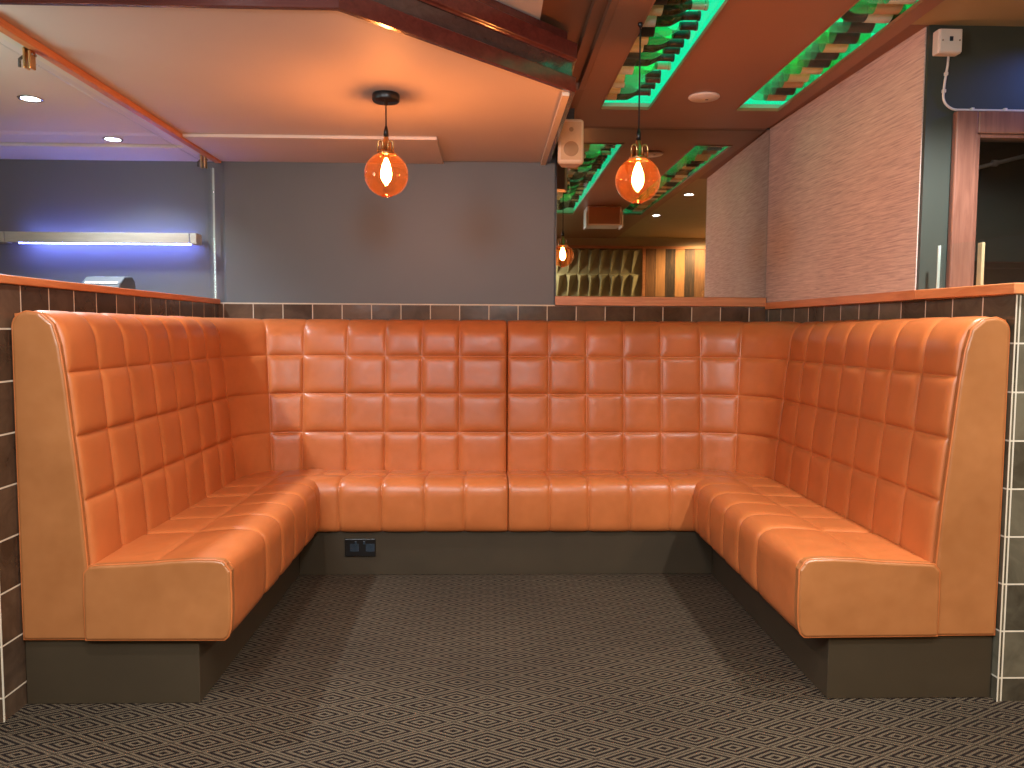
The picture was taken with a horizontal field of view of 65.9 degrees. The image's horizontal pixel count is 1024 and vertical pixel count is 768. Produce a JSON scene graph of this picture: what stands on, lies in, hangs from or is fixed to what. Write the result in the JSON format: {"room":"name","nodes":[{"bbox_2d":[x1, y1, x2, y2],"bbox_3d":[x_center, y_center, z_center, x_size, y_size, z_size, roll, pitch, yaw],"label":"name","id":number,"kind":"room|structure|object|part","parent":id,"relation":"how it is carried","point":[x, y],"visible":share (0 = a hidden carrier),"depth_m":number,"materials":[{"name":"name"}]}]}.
{"room":"entertainment venue","nodes":[
{"label":"entertainment venue","id":0,"kind":"room"},
{"bbox_2d":[0,284,218,721],"bbox_3d":[-1.645,0.292,3.298,0.200,1.308,1.964,0,4,-2],"label":"wall","id":1,"kind":"structure","parent":0,"point":[14,299],"depth_m":2.41,"materials":[{"name":"brown tile"}]},
{"bbox_2d":[0,600,4,721],"bbox_3d":[-1.516,0.359,2.320,0.004,1.308,0.002,0,4,-2],"label":"trim","id":2,"kind":"structure","parent":1,"relation":"attached to","point":[0,600],"depth_m":2.35,"materials":[{"name":"beige paint"}]},
{"bbox_2d":[0,274,219,303],"bbox_3d":[-1.642,-0.373,3.240,0.227,0.026,1.960,0,4,-2],"label":"trim","id":3,"kind":"structure","parent":1,"relation":"on","point":[4,279],"depth_m":2.87,"materials":[{"name":"brown wood"}]},
{"bbox_2d":[81,276,135,289],"bbox_3d":[-1.668,-0.418,3.262,0.165,0.058,0.148,0,4,-2],"label":"card terminal","id":4,"kind":"object","parent":3,"relation":"on","point":[111,281],"visible":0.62,"depth_m":3.22,"materials":[{"name":"grey plastic"}]},
{"bbox_2d":[18,47,216,298],"bbox_3d":[-1.554,-0.747,3.227,0.052,0.721,1.910,0,4,-2],"label":"glass screen","id":5,"kind":"object","parent":3,"relation":"on","point":[28,56],"visible":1,"depth_m":4.00,"materials":[{"name":"clear glass"}]},
{"bbox_2d":[0,5,565,161],"bbox_3d":[-1.590,-1.139,3.184,3.600,0.030,2.000,0,4,-2],"label":"ceiling","id":6,"kind":"structure","parent":0,"point":[195,70],"depth_m":2.90,"materials":[{"name":"beige paint"}]},
{"bbox_2d":[17,95,43,102],"bbox_3d":[-1.888,-1.117,3.097,0.092,0.004,0.092,0,4,-2],"label":"recessed light","id":7,"kind":"object","parent":6,"relation":"in","point":[27,98],"visible":1,"depth_m":3.09,"materials":[{"name":"metal"}]},
{"bbox_2d":[102,137,123,141],"bbox_3d":[-1.897,-1.162,3.755,0.092,0.004,0.092,0,4,-2],"label":"recessed light","id":8,"kind":"object","parent":6,"relation":"in","point":[111,139],"visible":1,"depth_m":3.76,"materials":[{"name":"metal"}]},
{"bbox_2d":[364,90,407,197],"bbox_3d":[-0.482,-0.912,3.026,0.168,0.387,0.168,0,4,-2],"label":"pendant lamp","id":9,"kind":"object","parent":6,"relation":"hanging from","point":[386,98],"visible":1,"depth_m":3.01,"materials":[{"name":"orange glass"}]},
{"bbox_3d":[-0.483,-0.807,3.033,0.168,0.173,0.168,0,4,-2],"label":"lamp shade","id":10,"kind":"part","parent":9,"relation":"part of","materials":[{"name":"orange glass"}]},
{"bbox_3d":[-0.481,-1.016,3.019,0.005,0.120,0.005,-1,4,-24],"label":"cord","id":11,"kind":"part","parent":9,"relation":"part of","materials":[{"name":"black fabric"}]},
{"bbox_3d":[-0.483,-0.818,3.032,0.042,0.093,0.042,0,4,-2],"label":"bulb","id":12,"kind":"part","parent":9,"relation":"part of","materials":[{"name":"white glass"}]},
{"bbox_2d":[0,128,769,306],"bbox_3d":[-0.902,-0.331,4.323,5.050,2.420,0.120,0,4,-2],"label":"wall","id":13,"kind":"structure","parent":0,"point":[36,195],"depth_m":4.19,"materials":[{"name":"grey paint"}]},
{"bbox_2d":[0,231,201,245],"bbox_3d":[-2.180,-0.760,4.141,1.080,0.058,0.108,0,4,-2],"label":"wall light","id":14,"kind":"object","parent":13,"relation":"attached to","point":[195,239],"visible":1,"depth_m":4.09,"materials":[{"name":"white metal"}]},
{"bbox_2d":[0,143,207,161],"bbox_3d":[-2.509,-1.177,3.997,1.811,0.016,0.320,0,4,-2],"label":"trim","id":15,"kind":"structure","parent":13,"relation":"attached to","point":[31,151],"depth_m":3.97,"materials":[{"name":"beige paint"}]},
{"bbox_2d":[0,32,212,161],"bbox_3d":[-1.558,-1.116,3.197,0.040,0.018,1.950,0,4,-2],"label":"trim","id":16,"kind":"structure","parent":13,"relation":"attached to","point":[2,35],"depth_m":2.96,"materials":[{"name":"beige paint"}]},
{"bbox_2d":[0,17,220,162],"bbox_3d":[-1.522,-1.112,3.199,0.032,0.026,1.950,0,4,-2],"label":"trim","id":17,"kind":"structure","parent":13,"relation":"attached to","point":[6,28],"depth_m":2.81,"materials":[{"name":"brown wood"}]},
{"bbox_2d":[0,0,576,162],"bbox_3d":[-1.230,-1.190,2.579,4.152,0.226,1.441,-2,5,-30],"label":"ceiling beam","id":18,"kind":"structure","parent":13,"relation":"attached to","point":[495,33],"depth_m":2.55,"materials":[{"name":"brown wood"}]},
{"bbox_3d":[-1.230,-1.161,2.579,4.129,0.056,1.402,-2,5,-31],"label":"glossy panel","id":19,"kind":"part","parent":18,"relation":"part of","materials":[{"name":"brown wood"}]},
{"bbox_2d":[182,133,442,163],"bbox_3d":[-0.942,-1.163,3.922,1.170,0.016,0.536,0,4,-2],"label":"trim","id":20,"kind":"structure","parent":13,"relation":"attached to","point":[225,147],"depth_m":3.85,"materials":[{"name":"beige paint"}]},
{"bbox_2d":[223,161,554,304],"bbox_3d":[-0.649,-0.810,4.230,1.757,0.756,0.014,0,4,-2],"label":"wall panel","id":21,"kind":"object","parent":13,"relation":"attached to","point":[457,232],"visible":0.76,"depth_m":4.22,"materials":[{"name":"grey paint"}]},
{"bbox_2d":[540,92,568,164],"bbox_3d":[0.184,-1.134,3.602,0.028,0.016,1.268,0,4,-2],"label":"trim","id":22,"kind":"structure","parent":13,"relation":"attached to","point":[565,95],"depth_m":3.40,"materials":[{"name":"beige paint"}]},
{"bbox_2d":[558,108,583,167],"bbox_3d":[0.284,-1.210,3.870,0.126,0.274,0.114,0,4,-2],"label":"loudspeaker","id":23,"kind":"object","parent":13,"relation":"attached to","point":[571,138],"visible":0.91,"depth_m":3.82,"materials":[{"name":"beige plastic"}]},
{"bbox_2d":[561,122,581,159],"bbox_3d":[0.286,-1.175,3.817,0.100,0.180,0.002,0,4,-2],"label":"grille","id":24,"kind":"object","parent":23,"relation":"attached to","point":[571,133],"depth_m":3.82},
{"bbox_2d":[554,128,769,297],"bbox_3d":[0.809,-0.921,4.264,1.153,0.896,0.015,0,4,-2],"label":"wall mirror","id":25,"kind":"object","parent":13,"relation":"attached to","point":[703,232],"visible":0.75,"depth_m":4.27,"materials":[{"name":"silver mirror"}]},
{"bbox_2d":[218,303,765,321],"bbox_3d":[-0.096,0.230,4.316,2.954,1.312,0.018,0,4,-2],"label":"tiled wall","id":26,"kind":"structure","parent":0,"point":[507,313],"depth_m":4.26,"materials":[{"name":"brown tile"}]},
{"bbox_2d":[220,302,554,305],"bbox_3d":[-0.669,-0.429,4.246,1.799,0.005,0.006,0,4,-2],"label":"trim","id":27,"kind":"structure","parent":26,"relation":"attached to","point":[220,302],"depth_m":4.24,"materials":[{"name":"beige paint"}]},
{"bbox_2d":[555,296,765,306],"bbox_3d":[0.805,-0.446,4.276,1.147,0.050,0.022,0,4,-2],"label":"trim","id":28,"kind":"structure","parent":26,"relation":"attached to","point":[559,300],"depth_m":4.26,"materials":[{"name":"brown wood"}]},
{"bbox_2d":[0,574,1023,767],"bbox_3d":[-0.210,1.077,1.898,6.300,0.050,5.150,0,4,-2],"label":"floor","id":29,"kind":"structure","parent":0,"point":[403,670],"depth_m":2.52,"materials":[{"name":"carpet"}]},
{"bbox_2d":[11,310,1009,703],"bbox_3d":[-0.007,0.333,3.379,3.073,1.233,1.866,0,4,-2],"label":"banquette","id":30,"kind":"object","parent":29,"relation":"on","point":[842,481],"visible":1,"depth_m":3.22,"materials":[{"name":"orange leather"}]},
{"bbox_3d":[-1.411,0.287,2.428,0.204,1.016,0.025,0,4,-2],"label":"panel","id":31,"kind":"part","parent":30,"relation":"part of","materials":[{"name":"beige leather"}]},
{"bbox_3d":[-1.425,0.236,3.136,0.222,1.021,1.395,0,4,-2],"label":"backrest","id":32,"kind":"part","parent":30,"relation":"part of","materials":[{"name":"orange leather"}]},
{"bbox_3d":[-1.096,0.668,2.456,0.450,0.254,0.036,0,4,-2],"label":"panel","id":33,"kind":"part","parent":30,"relation":"part of","materials":[{"name":"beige leather"}]},
{"bbox_2d":[90,469,326,630],"bbox_3d":[-1.124,0.611,3.274,0.462,0.256,1.608,0,4,-2],"label":"seat cushion","id":34,"kind":"object","parent":30,"relation":"on","point":[257,522],"depth_m":2.96,"materials":[{"name":"orange leather"}]},
{"bbox_3d":[-0.794,0.176,4.065,1.538,1.021,0.430,0,4,-2],"label":"backrest","id":35,"kind":"part","parent":30,"relation":"part of","materials":[{"name":"orange leather"}]},
{"bbox_2d":[345,539,375,555],"bbox_3d":[-0.728,0.784,3.786,0.146,0.086,0.012,0,4,-2],"label":"wall socket","id":36,"kind":"object","parent":30,"relation":"attached to","point":[353,547],"visible":1,"depth_m":3.78,"materials":[{"name":"black plastic"}]},
{"bbox_2d":[350,544,358,551],"bbox_3d":[-0.754,0.784,3.782,0.042,0.038,0.003,0,4,-2],"label":"outlet","id":37,"kind":"object","parent":36,"relation":"attached to","point":[353,547],"depth_m":3.78,"materials":[{"name":"grey plastic"}]},
{"bbox_2d":[366,544,374,551],"bbox_3d":[-0.679,0.785,3.784,0.042,0.038,0.003,0,4,-2],"label":"outlet","id":38,"kind":"object","parent":36,"relation":"attached to","point":[369,547],"depth_m":3.78,"materials":[{"name":"grey plastic"}]},
{"bbox_2d":[304,470,507,531],"bbox_3d":[-0.525,0.569,3.951,0.999,0.256,0.408,0,4,-2],"label":"seat cushion","id":39,"kind":"object","parent":30,"relation":"on","point":[349,500],"depth_m":3.76,"materials":[{"name":"orange leather"}]},
{"bbox_2d":[507,470,706,531],"bbox_3d":[0.475,0.573,3.980,0.995,0.256,0.408,0,4,-2],"label":"seat cushion","id":40,"kind":"object","parent":30,"relation":"on","point":[537,500],"depth_m":3.78,"materials":[{"name":"orange leather"}]},
{"bbox_3d":[0.720,0.182,4.110,1.486,1.021,0.430,0,4,-2],"label":"backrest","id":41,"kind":"part","parent":30,"relation":"part of","materials":[{"name":"orange leather"}]},
{"bbox_2d":[684,469,931,628],"bbox_3d":[1.111,0.620,3.340,0.466,0.256,1.608,0,4,-2],"label":"seat cushion","id":42,"kind":"object","parent":30,"relation":"on","point":[764,523],"depth_m":3.02,"materials":[{"name":"orange leather"}]},
{"bbox_3d":[1.132,0.678,2.518,0.453,0.254,0.036,0,4,-2],"label":"panel","id":43,"kind":"part","parent":30,"relation":"part of","materials":[{"name":"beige leather"}]},
{"bbox_3d":[1.424,0.247,3.217,0.219,1.021,1.400,0,4,-2],"label":"backrest","id":44,"kind":"part","parent":30,"relation":"part of","materials":[{"name":"orange leather"}]},
{"bbox_3d":[1.452,0.298,2.507,0.203,1.016,0.025,0,4,-2],"label":"panel","id":45,"kind":"part","parent":30,"relation":"part of","materials":[{"name":"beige leather"}]},
{"bbox_2d":[496,0,1023,129],"bbox_3d":[-0.195,-1.246,1.688,6.300,0.090,5.050,0,4,-2],"label":"ceiling","id":46,"kind":"structure","parent":0,"point":[749,42],"depth_m":3.04,"materials":[{"name":"brown paint"}]},
{"bbox_2d":[572,0,618,88],"bbox_3d":[0.266,-1.208,1.379,0.244,0.059,4.400,0,4,-2],"label":"trim","id":47,"kind":"structure","parent":46,"relation":"attached to","point":[601,12],"depth_m":2.98,"materials":[{"name":"brown paint"}]},
{"bbox_2d":[615,22,660,203],"bbox_3d":[0.451,-0.960,2.805,0.160,0.626,0.160,0,4,-2],"label":"pendant lamp","id":48,"kind":"object","parent":46,"relation":"hanging from","point":[637,156],"visible":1,"depth_m":2.80,"materials":[{"name":"orange glass"}]},
{"bbox_3d":[0.450,-0.731,2.821,0.160,0.165,0.160,0,4,-2],"label":"lamp shade","id":49,"kind":"part","parent":48,"relation":"part of","materials":[{"name":"orange glass"}]},
{"bbox_3d":[0.450,-0.742,2.820,0.042,0.093,0.042,0,4,-2],"label":"bulb","id":50,"kind":"part","parent":48,"relation":"part of","materials":[{"name":"white glass"}]},
{"bbox_3d":[0.452,-1.068,2.798,0.005,0.385,0.005,2,4,21],"label":"cord","id":51,"kind":"part","parent":48,"relation":"part of","materials":[{"name":"black fabric"}]},
{"bbox_2d":[599,0,729,109],"bbox_3d":[0.545,-1.349,2.466,0.375,0.203,2.830,0,4,-2],"label":"display","id":52,"kind":"object","parent":46,"relation":"attached to","point":[714,5],"visible":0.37,"depth_m":3.33,"materials":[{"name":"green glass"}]},
{"bbox_3d":[0.504,-1.450,3.858,0.347,0.148,0.003,0,4,-2],"label":"led panel","id":53,"kind":"part","parent":52,"relation":"part of","materials":[{"name":"green plastic"}]},
{"bbox_2d":[606,84,650,99],"bbox_3d":[0.512,-1.395,3.772,0.299,0.076,0.076,0,4,-1],"label":"wine bottle","id":54,"kind":"object","parent":52,"relation":"in","point":[632,91],"visible":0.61,"depth_m":3.75,"materials":[{"name":"green glass"}]},
{"bbox_2d":[609,76,655,93],"bbox_3d":[0.515,-1.388,3.666,0.299,0.076,0.076,0,4,-2],"label":"wine bottle","id":55,"kind":"object","parent":52,"relation":"in","point":[643,85],"visible":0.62,"depth_m":3.66,"materials":[{"name":"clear glass"}]},
{"bbox_2d":[612,78,660,87],"bbox_3d":[0.523,-1.382,3.581,0.299,0.076,0.076,0,4,-1],"label":"wine bottle","id":56,"kind":"object","parent":52,"relation":"in","point":[647,80],"visible":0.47,"depth_m":3.57,"materials":[{"name":"clear glass"}]},
{"bbox_2d":[615,70,660,82],"bbox_3d":[0.510,-1.377,3.502,0.299,0.076,0.076,0,4,-2],"label":"wine bottle","id":57,"kind":"object","parent":52,"relation":"in","point":[655,73],"visible":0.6,"depth_m":3.49,"materials":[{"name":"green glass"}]},
{"bbox_2d":[619,62,670,74],"bbox_3d":[0.533,-1.369,3.394,0.299,0.076,0.076,0,4,-2],"label":"wine bottle","id":58,"kind":"object","parent":52,"relation":"in","point":[625,70],"visible":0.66,"depth_m":3.38,"materials":[{"name":"green glass"}]},
{"bbox_2d":[623,54,674,65],"bbox_3d":[0.527,-1.362,3.287,0.299,0.076,0.076,0,4,-3],"label":"wine bottle","id":59,"kind":"object","parent":52,"relation":"in","point":[663,57],"visible":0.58,"depth_m":3.28,"materials":[{"name":"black glass"}]},
{"bbox_3d":[0.526,-1.362,3.287,0.297,0.075,0.075,0,14,-3],"label":"glass","id":60,"kind":"part","parent":59,"relation":"part of","materials":[{"name":"green glass"}]},
{"bbox_2d":[626,47,679,58],"bbox_3d":[0.531,-1.356,3.201,0.299,0.076,0.076,0,4,-2],"label":"wine bottle","id":61,"kind":"object","parent":52,"relation":"in","point":[668,50],"visible":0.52,"depth_m":3.19,"materials":[{"name":"green glass"}]},
{"bbox_3d":[0.530,-1.356,3.201,0.297,0.075,0.075,0,15,-2],"label":"glass","id":62,"kind":"part","parent":61,"relation":"part of","materials":[{"name":"green glass"}]},
{"bbox_2d":[630,39,683,52],"bbox_3d":[0.530,-1.351,3.122,0.299,0.076,0.076,0,4,-3],"label":"wine bottle","id":63,"kind":"object","parent":52,"relation":"in","point":[673,42],"visible":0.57,"depth_m":3.11,"materials":[{"name":"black glass"}]},
{"bbox_2d":[633,27,690,44],"bbox_3d":[0.534,-1.345,3.036,0.299,0.076,0.076,0,4,-1],"label":"wine bottle","id":64,"kind":"object","parent":52,"relation":"in","point":[660,32],"visible":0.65,"depth_m":3.02,"materials":[{"name":"green glass"}]},
{"bbox_2d":[638,21,697,36],"bbox_3d":[0.544,-1.339,2.952,0.299,0.076,0.076,0,4,0],"label":"wine bottle","id":65,"kind":"object","parent":52,"relation":"in","point":[683,25],"visible":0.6,"depth_m":2.94,"materials":[{"name":"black glass"}]},
{"bbox_2d":[643,11,700,26],"bbox_3d":[0.532,-1.332,2.857,0.299,0.076,0.076,0,4,0],"label":"wine bottle","id":66,"kind":"object","parent":52,"relation":"in","point":[651,21],"visible":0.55,"depth_m":2.84,"materials":[{"name":"green glass"}]},
{"bbox_3d":[0.531,-1.332,2.857,0.297,0.075,0.075,0,-12,0],"label":"glass","id":67,"kind":"part","parent":66,"relation":"part of","materials":[{"name":"glass"}]},
{"bbox_2d":[654,0,690,4],"bbox_3d":[0.537,-1.319,2.663,0.299,0.076,0.076,0,4,-1],"label":"wine bottle","id":68,"kind":"object","parent":52,"relation":"in","point":[657,2],"visible":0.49,"depth_m":2.66,"materials":[{"name":"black glass"}]},
{"bbox_3d":[0.536,-1.319,2.663,0.297,0.075,0.075,0,-25,-1],"label":"glass","id":69,"kind":"part","parent":68,"relation":"part of","materials":[{"name":"glass"}]},
{"bbox_2d":[648,0,708,15],"bbox_3d":[0.536,-1.325,2.756,0.299,0.076,0.076,0,4,-3],"label":"wine bottle","id":70,"kind":"object","parent":52,"relation":"in","point":[657,10],"visible":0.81,"depth_m":2.75,"materials":[{"name":"green glass"}]},
{"bbox_3d":[0.545,-1.438,2.465,0.347,0.004,2.780,0,4,-2],"label":"led panel","id":71,"kind":"part","parent":52,"relation":"part of","materials":[{"name":"green plastic"}]},
{"bbox_3d":[0.720,-1.354,2.475,0.003,0.148,2.780,0,4,-2],"label":"led panel","id":72,"kind":"part","parent":52,"relation":"part of","materials":[{"name":"green plastic"}]},
{"bbox_2d":[688,92,719,102],"bbox_3d":[0.886,-1.321,3.646,0.144,0.013,0.144,0,4,-2],"label":"ceiling disc","id":73,"kind":"object","parent":46,"relation":"attached to","point":[700,97],"visible":1,"depth_m":3.63,"materials":[{"name":"white plastic"}]},
{"bbox_2d":[734,0,926,111],"bbox_3d":[1.265,-1.345,2.482,0.295,0.203,2.820,0,4,-2],"label":"display","id":74,"kind":"object","parent":46,"relation":"attached to","point":[756,100],"visible":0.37,"depth_m":3.57,"materials":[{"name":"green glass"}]},
{"bbox_3d":[1.224,-1.446,3.870,0.267,0.148,0.003,0,4,-2],"label":"led panel","id":75,"kind":"part","parent":74,"relation":"part of","materials":[{"name":"green plastic"}]},
{"bbox_2d":[763,84,786,100],"bbox_3d":[1.196,-1.390,3.764,0.299,0.076,0.076,0,4,-2],"label":"wine bottle","id":76,"kind":"object","parent":74,"relation":"in","point":[767,94],"visible":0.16,"depth_m":3.76,"materials":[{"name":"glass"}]},
{"bbox_2d":[771,77,795,94],"bbox_3d":[1.205,-1.384,3.671,0.299,0.076,0.076,0,4,-2],"label":"wine bottle","id":77,"kind":"object","parent":74,"relation":"in","point":[775,89],"visible":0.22,"depth_m":3.66,"materials":[{"name":"green glass"}]},
{"bbox_2d":[772,73,809,81],"bbox_3d":[1.197,-1.371,3.477,0.299,0.076,0.076,0,4,-3],"label":"wine bottle","id":78,"kind":"object","parent":74,"relation":"in","point":[787,77],"visible":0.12,"depth_m":3.46,"materials":[{"name":"glass"}]},
{"bbox_2d":[779,72,810,87],"bbox_3d":[1.205,-1.377,3.564,0.299,0.076,0.076,0,4,-1],"label":"wine bottle","id":79,"kind":"object","parent":74,"relation":"in","point":[782,83],"visible":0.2,"depth_m":3.56,"materials":[{"name":"green glass"}]},
{"bbox_2d":[781,65,829,73],"bbox_3d":[1.215,-1.364,3.373,0.299,0.076,0.076,0,4,-1],"label":"wine bottle","id":80,"kind":"object","parent":74,"relation":"in","point":[788,69],"visible":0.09,"depth_m":3.35,"materials":[{"name":"green glass"}]},
{"bbox_3d":[1.265,-1.435,2.481,0.267,0.004,2.770,0,4,-2],"label":"led panel","id":81,"kind":"part","parent":74,"relation":"part of","materials":[{"name":"green plastic"}]},
{"bbox_2d":[788,48,841,67],"bbox_3d":[1.213,-1.358,3.286,0.299,0.076,0.076,0,4,-1],"label":"wine bottle","id":82,"kind":"object","parent":74,"relation":"in","point":[807,61],"visible":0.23,"depth_m":3.26,"materials":[{"name":"green glass"}]},
{"bbox_2d":[802,42,850,59],"bbox_3d":[1.209,-1.351,3.193,0.299,0.076,0.076,0,2,-1],"label":"wine bottle","id":83,"kind":"object","parent":74,"relation":"in","point":[816,54],"visible":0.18,"depth_m":3.19,"materials":[{"name":"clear glass"}]},
{"bbox_2d":[819,43,850,52],"bbox_3d":[1.208,-1.345,3.108,0.299,0.076,0.076,0,4,0],"label":"wine bottle","id":84,"kind":"object","parent":74,"relation":"in","point":[823,48],"visible":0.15,"depth_m":3.09,"materials":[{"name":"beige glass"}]},
{"bbox_2d":[814,22,871,43],"bbox_3d":[1.210,-1.339,3.014,0.299,0.076,0.076,0,4,-1],"label":"wine bottle","id":85,"kind":"object","parent":74,"relation":"in","point":[828,37],"visible":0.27,"depth_m":2.99,"materials":[{"name":"green glass"}]},
{"bbox_3d":[1.400,-1.351,2.491,0.003,0.148,2.770,0,4,-2],"label":"led panel","id":86,"kind":"part","parent":74,"relation":"part of","materials":[{"name":"green plastic"}]},
{"bbox_2d":[834,20,875,32],"bbox_3d":[1.216,-1.331,2.901,0.299,0.076,0.076,0,4,-2],"label":"wine bottle","id":87,"kind":"object","parent":74,"relation":"in","point":[848,27],"visible":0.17,"depth_m":2.89,"materials":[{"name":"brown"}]},
{"bbox_2d":[841,10,899,22],"bbox_3d":[1.238,-1.325,2.805,0.299,0.076,0.076,0,4,-3],"label":"wine bottle","id":88,"kind":"object","parent":74,"relation":"in","point":[849,16],"visible":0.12,"depth_m":2.79,"materials":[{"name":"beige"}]},
{"bbox_2d":[849,0,915,14],"bbox_3d":[1.234,-1.319,2.731,0.299,0.076,0.076,0,4,0],"label":"wine bottle","id":89,"kind":"object","parent":74,"relation":"in","point":[863,6],"visible":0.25,"depth_m":2.71,"materials":[{"name":"green glass"}]},
{"bbox_2d":[871,0,916,3],"bbox_3d":[1.244,-1.313,2.643,0.299,0.076,0.076,0,4,-1],"label":"wine bottle","id":90,"kind":"object","parent":74,"relation":"in","point":[884,1],"visible":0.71,"depth_m":2.64,"materials":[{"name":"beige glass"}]},
{"bbox_2d":[766,300,926,322],"bbox_3d":[1.547,0.291,3.648,0.289,1.300,1.414,0,4,-2],"label":"wall","id":91,"kind":"structure","parent":0,"point":[916,308],"depth_m":3.41,"materials":[{"name":"brown tile"}]},
{"bbox_2d":[765,290,920,308],"bbox_3d":[1.445,-0.375,3.592,0.043,0.034,1.397,0,4,-4],"label":"trim","id":92,"kind":"structure","parent":91,"relation":"on","point":[899,295],"depth_m":3.39,"materials":[{"name":"brown wood"}]},
{"bbox_2d":[765,27,1023,700],"bbox_3d":[1.688,-0.252,3.399,0.500,2.420,1.899,0,4,-3],"label":"wall","id":93,"kind":"structure","parent":0,"point":[845,166],"depth_m":3.18,"materials":[{"name":"paper"}]},
{"bbox_2d":[879,142,1023,302],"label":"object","id":94,"kind":"structure","parent":93,"relation":"in","point":[1000,199],"depth_m":4.02,"materials":[{"name":"green paint"}]},
{"bbox_2d":[979,154,1023,168],"bbox_3d":[2.289,-1.120,3.986,0.902,0.162,0.034,0,4,-2],"label":"cable conduit","id":95,"kind":"object","parent":94,"relation":"attached to","point":[994,163],"visible":0.47,"depth_m":3.99,"materials":[{"name":"black plastic"}]},
{"bbox_2d":[914,283,1023,299],"bbox_3d":[1.732,-0.310,2.673,0.502,0.034,0.463,0,4,-2],"label":"trim","id":96,"kind":"structure","parent":93,"relation":"on","point":[1006,288],"depth_m":2.62,"materials":[{"name":"brown wood"}]},
{"bbox_2d":[936,234,1021,287],"bbox_3d":[1.570,-0.402,2.629,0.041,0.152,0.375,-1,4,-13],"label":"glass screen","id":97,"kind":"object","parent":96,"relation":"on","point":[981,246],"visible":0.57,"depth_m":2.66,"materials":[{"name":"clear glass"}]},
{"bbox_3d":[1.577,-0.402,2.659,0.011,0.146,0.025,0,4,-2],"label":"brass post","id":98,"kind":"part","parent":97,"relation":"part of","materials":[{"name":"gold metal"}]},
{"bbox_3d":[1.555,-0.402,2.622,0.008,0.151,0.369,-1,4,-13],"label":"pane","id":99,"kind":"part","parent":97,"relation":"part of","materials":[{"name":"clear glass"}]},
{"bbox_2d":[996,294,1017,701],"bbox_3d":[1.561,0.370,2.491,0.004,1.300,0.002,0,4,-2],"label":"trim","id":100,"kind":"structure","parent":93,"relation":"attached to","point":[1016,294],"depth_m":2.49,"materials":[{"name":"beige paint"}]},
{"bbox_2d":[916,25,1023,289],"bbox_3d":[2.199,-0.216,2.918,1.434,2.420,0.018,0,4,-2],"label":"wall","id":101,"kind":"structure","parent":0,"point":[988,72],"depth_m":2.84,"materials":[{"name":"paint"}]},
{"bbox_2d":[932,29,962,56],"bbox_3d":[1.543,-1.209,2.797,0.084,0.084,0.050,0,4,-2],"label":"box","id":102,"kind":"object","parent":101,"relation":"attached to","point":[946,42],"visible":1,"depth_m":2.78,"materials":[{"name":"white plastic"}]},
{"bbox_3d":[1.543,-1.208,2.779,0.080,0.080,0.007,0,4,-2],"label":"plate","id":103,"kind":"part","parent":102,"relation":"part of","materials":[{"name":"white plastic"}]},
{"bbox_2d":[941,56,1023,110],"bbox_3d":[2.180,-1.071,2.844,1.282,0.191,0.012,0,4,-2],"label":"cable","id":104,"kind":"object","parent":101,"relation":"attached to","point":[943,91],"visible":1,"depth_m":2.83,"materials":[{"name":"white plastic"}]},
{"bbox_2d":[946,111,1023,287],"bbox_3d":[2.148,-0.516,2.893,1.138,0.920,0.070,0,4,-2],"label":"door frame","id":105,"kind":"structure","parent":101,"relation":"in","point":[970,128],"depth_m":2.83,"materials":[{"name":"brown wood"}]}
]}

